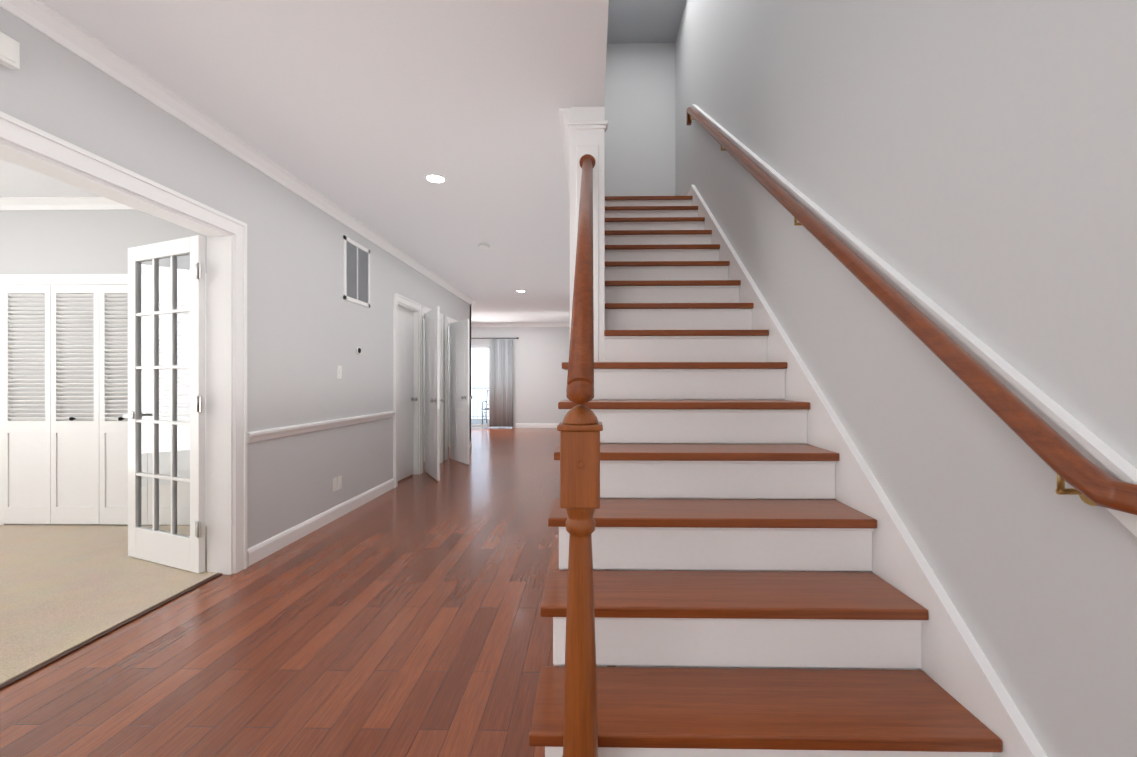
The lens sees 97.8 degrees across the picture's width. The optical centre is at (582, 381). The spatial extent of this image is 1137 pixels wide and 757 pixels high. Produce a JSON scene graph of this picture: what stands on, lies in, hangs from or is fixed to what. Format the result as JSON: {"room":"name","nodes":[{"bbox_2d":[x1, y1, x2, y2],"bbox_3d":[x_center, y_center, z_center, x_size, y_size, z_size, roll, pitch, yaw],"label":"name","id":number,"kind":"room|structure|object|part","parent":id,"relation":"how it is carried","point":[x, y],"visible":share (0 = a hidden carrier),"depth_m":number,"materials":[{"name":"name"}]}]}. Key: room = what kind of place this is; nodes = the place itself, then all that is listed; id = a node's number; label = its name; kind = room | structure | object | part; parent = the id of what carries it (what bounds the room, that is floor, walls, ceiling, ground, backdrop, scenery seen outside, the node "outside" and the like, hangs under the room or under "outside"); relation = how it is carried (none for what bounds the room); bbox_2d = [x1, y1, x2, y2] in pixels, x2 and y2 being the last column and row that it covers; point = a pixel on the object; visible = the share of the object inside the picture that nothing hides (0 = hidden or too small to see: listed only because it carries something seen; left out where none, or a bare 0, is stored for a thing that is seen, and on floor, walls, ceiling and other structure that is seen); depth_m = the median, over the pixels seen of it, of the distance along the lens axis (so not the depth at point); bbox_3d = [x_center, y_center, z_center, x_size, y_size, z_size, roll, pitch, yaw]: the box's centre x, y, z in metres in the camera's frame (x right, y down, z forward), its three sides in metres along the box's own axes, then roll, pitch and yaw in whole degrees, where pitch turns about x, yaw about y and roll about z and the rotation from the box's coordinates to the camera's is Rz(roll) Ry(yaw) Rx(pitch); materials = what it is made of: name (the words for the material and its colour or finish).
{"room":"entrance hall","nodes":[
{"label":"entrance hall","id":0,"kind":"room"},
{"bbox_2d":[0,210,206,524],"bbox_3d":[-4.296,-0.160,4.284,3.830,2.780,0.120,0,0,1],"label":"wall","id":1,"kind":"structure","parent":0,"point":[67,241],"depth_m":4.22,"materials":[{"name":"paint"}]},
{"bbox_2d":[2,285,127,523],"bbox_3d":[-4.087,0.190,4.184,1.668,2.020,0.073,0,0,1],"label":"closet doors","id":2,"kind":"structure","parent":1,"relation":"in","point":[55,470],"depth_m":4.20,"materials":[{"name":"wood"}]},
{"bbox_3d":[-4.087,0.310,4.169,0.450,0.032,0.042,0,0,1],"label":"knob","id":3,"kind":"part","parent":2,"relation":"part of","materials":[{"name":"metal"}]},
{"bbox_2d":[0,197,135,209],"bbox_3d":[-2.469,-0.158,1.291,0.070,2.780,5.800,0,0,1],"label":"trim","id":4,"kind":"structure","parent":1,"relation":"attached to","point":[55,203],"depth_m":2.29,"materials":[{"name":"white wood"}]},
{"bbox_2d":[0,273,206,525],"bbox_3d":[-4.086,0.151,4.210,1.852,2.131,0.020,0,0,1],"label":"trim","id":5,"kind":"structure","parent":1,"relation":"attached to","point":[63,279],"depth_m":4.21,"materials":[{"name":"white wood"}]},
{"bbox_2d":[0,7,470,548],"bbox_3d":[-2.312,-0.160,3.939,0.150,2.780,11.100,0,0,1],"label":"wall","id":6,"kind":"structure","parent":0,"point":[310,327],"depth_m":3.68,"materials":[{"name":"paint"}]},
{"bbox_2d":[0,32,19,68],"bbox_3d":[-2.251,-1.291,1.892,0.044,0.105,0.150,0,0,1],"label":"door chime","id":7,"kind":"object","parent":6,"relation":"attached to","point":[9,53],"visible":1,"depth_m":1.93,"materials":[{"name":"white plastic"}]},
{"bbox_2d":[123,235,204,572],"bbox_3d":[-2.774,0.141,3.303,0.830,2.140,0.140,0,0,23],"label":"french door","id":8,"kind":"structure","parent":6,"relation":"in","point":[165,415],"depth_m":3.29,"materials":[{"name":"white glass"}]},
{"label":"panel","id":9,"kind":"part","parent":8,"relation":"part of","materials":[{"name":"clear glass"}]},
{"bbox_2d":[0,111,456,574],"bbox_3d":[-2.290,0.092,5.124,0.206,2.275,7.260,0,0,1],"label":"door frame","id":10,"kind":"structure","parent":6,"relation":"attached to","point":[27,145],"depth_m":3.17,"materials":[{"name":"white wood"}]},
{"bbox_2d":[0,0,474,565],"bbox_3d":[-2.202,-0.160,3.937,0.070,2.780,11.100,0,0,1],"label":"trim","id":11,"kind":"structure","parent":6,"relation":"attached to","point":[60,30],"depth_m":3.31,"materials":[{"name":"white wood"}]},
{"bbox_2d":[333,475,341,491],"bbox_3d":[-2.223,0.920,4.493,0.008,0.120,0.150,0,0,1],"label":"electrical outlet plate","id":12,"kind":"object","parent":6,"relation":"attached to","point":[337,483],"visible":1,"depth_m":4.50,"materials":[{"name":"white plastic"}]},
{"bbox_2d":[337,365,341,378],"bbox_3d":[-2.221,-0.090,4.527,0.011,0.120,0.080,0,0,1],"label":"switch plate","id":13,"kind":"object","parent":6,"relation":"attached to","point":[339,372],"visible":1,"depth_m":4.52,"materials":[{"name":"white plastic"}]},
{"bbox_2d":[343,235,369,307],"bbox_3d":[-2.214,-1.065,4.872,0.012,0.590,0.530,0,0,1],"label":"air vent","id":14,"kind":"object","parent":6,"relation":"in","point":[356,272],"visible":0.98,"depth_m":4.84,"materials":[{"name":"white metal"}]},
{"bbox_2d":[356,347,360,353],"bbox_3d":[-2.209,-0.310,4.887,0.021,0.070,0.070,0,0,1],"label":"switch","id":15,"kind":"object","parent":6,"relation":"attached to","point":[358,350],"visible":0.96,"depth_m":4.87,"materials":[{"name":"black plastic"}]},
{"bbox_2d":[398,306,417,480],"bbox_3d":[-2.268,0.142,6.223,0.176,2.145,0.727,0,0,1],"label":"hall door","id":16,"kind":"structure","parent":6,"relation":"in","point":[406,399],"depth_m":6.30,"materials":[{"name":"white wood"}]},
{"bbox_2d":[425,306,444,480],"bbox_3d":[-1.960,0.142,6.436,0.176,2.145,0.751,0,0,-29],"label":"hall door","id":17,"kind":"structure","parent":6,"relation":"in","point":[432,393],"depth_m":6.32,"materials":[{"name":"white wood"}]},
{"bbox_3d":[-1.969,0.129,6.452,0.176,1.730,0.713,0,0,-29],"label":"knob","id":18,"kind":"part","parent":17,"relation":"part of","materials":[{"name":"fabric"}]},
{"bbox_2d":[449,319,472,463],"bbox_3d":[-1.903,0.141,7.611,0.176,2.145,0.751,0,0,-36],"label":"hall door","id":19,"kind":"structure","parent":6,"relation":"in","point":[459,397],"depth_m":7.55,"materials":[{"name":"white wood"}]},
{"bbox_2d":[0,427,559,756],"bbox_3d":[-2.462,1.270,5.892,7.440,0.080,15.000,0,0,1],"label":"floor","id":20,"kind":"structure","parent":0,"point":[403,618],"depth_m":2.29,"materials":[{"name":"brown wood"}]},
{"bbox_2d":[0,524,217,684],"bbox_3d":[-4.313,1.224,1.325,3.899,0.014,5.798,0,0,1],"label":"carpet floor","id":21,"kind":"structure","parent":20,"relation":"on","point":[64,588],"depth_m":2.95,"materials":[{"name":"beige carpet"}]},
{"bbox_2d":[0,573,221,689],"bbox_3d":[-2.332,1.227,2.389,0.025,0.008,1.600,0,0,1],"label":"threshold","id":22,"kind":"object","parent":20,"relation":"on","point":[46,663],"depth_m":2.38,"materials":[{"name":"brown wood"}]},
{"bbox_2d":[529,154,1002,756],"bbox_3d":[0.475,-0.289,3.448,1.132,3.040,5.039,0,0,1],"label":"staircase","id":23,"kind":"structure","parent":20,"relation":"on","point":[715,586],"depth_m":1.60,"materials":[{"name":"brown wood"}]},
{"bbox_3d":[-0.005,0.545,1.072,0.095,0.991,0.095,0,0,1],"label":"newel post","id":24,"kind":"part","parent":23,"relation":"part of","materials":[{"name":"brown wood"}]},
{"bbox_3d":[0.010,-0.613,1.909,0.090,1.321,1.771,0,0,1],"label":"handrail","id":25,"kind":"part","parent":23,"relation":"part of","materials":[{"name":"brown wood"}]},
{"bbox_2d":[0,0,608,323],"bbox_3d":[-2.772,-1.681,5.896,6.820,0.260,15.000,0,0,1],"label":"ceiling","id":26,"kind":"structure","parent":0,"point":[370,114],"depth_m":2.76,"materials":[{"name":"paint"}]},
{"bbox_2d":[424,173,446,182],"bbox_3d":[-1.119,-1.544,3.767,0.170,0.011,0.170,0,0,1],"label":"recessed light","id":27,"kind":"object","parent":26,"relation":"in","point":[434,177],"visible":1,"depth_m":3.75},
{"bbox_2d":[479,244,489,249],"bbox_3d":[-1.116,-1.532,5.617,0.128,0.036,0.128,0,0,1],"label":"smoke detector","id":28,"kind":"object","parent":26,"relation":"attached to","point":[484,246],"visible":1,"depth_m":5.59,"materials":[{"name":"white plastic"}]},
{"bbox_2d":[423,318,424,461],"bbox_3d":[-3.274,-0.161,7.726,1.910,2.780,0.120,0,0,1],"label":"wall","id":29,"kind":"structure","parent":0,"point":[423,389],"depth_m":7.65,"materials":[{"name":"paint"}]},
{"bbox_2d":[448,305,470,446],"bbox_3d":[-4.128,-0.162,9.462,3.980,2.780,0.120,0,0,1],"label":"wall","id":30,"kind":"structure","parent":0,"point":[448,380],"depth_m":9.37,"materials":[{"name":"paint"}]},
{"bbox_2d":[471,327,569,427],"bbox_3d":[-2.639,-0.164,13.356,6.820,2.780,0.120,0,0,1],"label":"wall","id":31,"kind":"structure","parent":0,"point":[540,356],"depth_m":13.27,"materials":[{"name":"paint"}]},
{"bbox_2d":[471,346,490,425],"bbox_3d":[-2.499,0.116,13.361,1.200,2.160,0.075,0,0,1],"label":"window","id":32,"kind":"structure","parent":31,"relation":"in","point":[480,381],"depth_m":13.34,"materials":[{"name":"clear glass"}]},
{"bbox_2d":[471,337,518,338],"bbox_3d":[-2.478,-1.164,13.230,1.545,0.050,0.125,0,0,1],"label":"curtain rod","id":33,"kind":"object","parent":31,"relation":"attached to","point":[495,338],"visible":0.96,"depth_m":13.18,"materials":[{"name":"metal"}]},
{"bbox_2d":[490,339,512,426],"bbox_3d":[-2.162,0.026,13.185,0.626,2.320,0.074,0,0,1],"label":"curtain","id":34,"kind":"object","parent":31,"relation":"attached to","point":[501,391],"visible":1,"depth_m":13.18,"materials":[{"name":"grey fabric"}]},
{"bbox_2d":[471,323,569,427],"bbox_3d":[-2.800,-0.164,13.264,6.500,2.780,0.070,0,0,1],"label":"trim","id":35,"kind":"structure","parent":31,"relation":"attached to","point":[536,425],"depth_m":13.25,"materials":[{"name":"white wood"}]},
{"bbox_2d":[604,43,674,195],"bbox_3d":[0.644,-1.421,6.026,0.935,5.300,0.120,0,0,1],"label":"wall","id":36,"kind":"structure","parent":0,"point":[639,100],"depth_m":5.96,"materials":[{"name":"paint"}]},
{"bbox_2d":[607,0,685,43],"bbox_3d":[0.591,-4.119,2.210,1.205,0.100,7.750,0,0,1],"label":"ceiling","id":37,"kind":"structure","parent":0,"point":[644,21],"depth_m":5.59,"materials":[{"name":"paint"}]},
{"bbox_2d":[675,0,1136,756],"bbox_3d":[1.118,-1.419,2.202,0.150,5.300,7.750,0,0,1],"label":"wall","id":38,"kind":"structure","parent":0,"point":[969,166],"depth_m":1.30,"materials":[{"name":"paint"}]},
{"bbox_2d":[687,185,1047,756],"bbox_3d":[1.027,-0.050,2.144,0.030,3.770,7.630,0,0,1],"label":"skirt board","id":39,"kind":"object","parent":38,"relation":"attached to","point":[957,666],"visible":0.44,"depth_m":1.60,"materials":[{"name":"white wood"}]},
{"bbox_2d":[686,107,1136,514],"bbox_3d":[1.008,-1.192,2.814,0.090,2.876,3.970,0,0,1],"label":"handrail","id":40,"kind":"object","parent":38,"relation":"attached to","point":[1091,483],"visible":1,"depth_m":1.19,"materials":[{"name":"brown wood"}]},
{"bbox_2d":[692,104,1136,536],"bbox_3d":[1.032,-0.891,2.424,0.030,3.605,4.790,0,0,1],"label":"trim","id":41,"kind":"structure","parent":38,"relation":"attached to","point":[1084,441],"depth_m":1.24,"materials":[{"name":"wood"}]},
{"bbox_3d":[0.092,-0.161,6.526,0.185,2.780,7.440,0,0,1],"label":"wall","id":42,"kind":"structure","parent":0,"visible":0},
{"bbox_2d":[559,108,569,197],"bbox_3d":[-0.036,-1.508,6.468,0.070,0.085,7.320,0,0,1],"label":"trim","id":43,"kind":"structure","parent":42,"relation":"attached to","point":[564,113],"depth_m":3.07,"materials":[{"name":"white wood"}]},
{"bbox_2d":[567,106,607,443],"bbox_3d":[0.027,-0.159,2.832,0.225,2.780,0.130,0,0,1],"label":"column","id":44,"kind":"structure","parent":42,"relation":"attached to","point":[587,127],"depth_m":2.79,"materials":[{"name":"white wood"}]}
]}

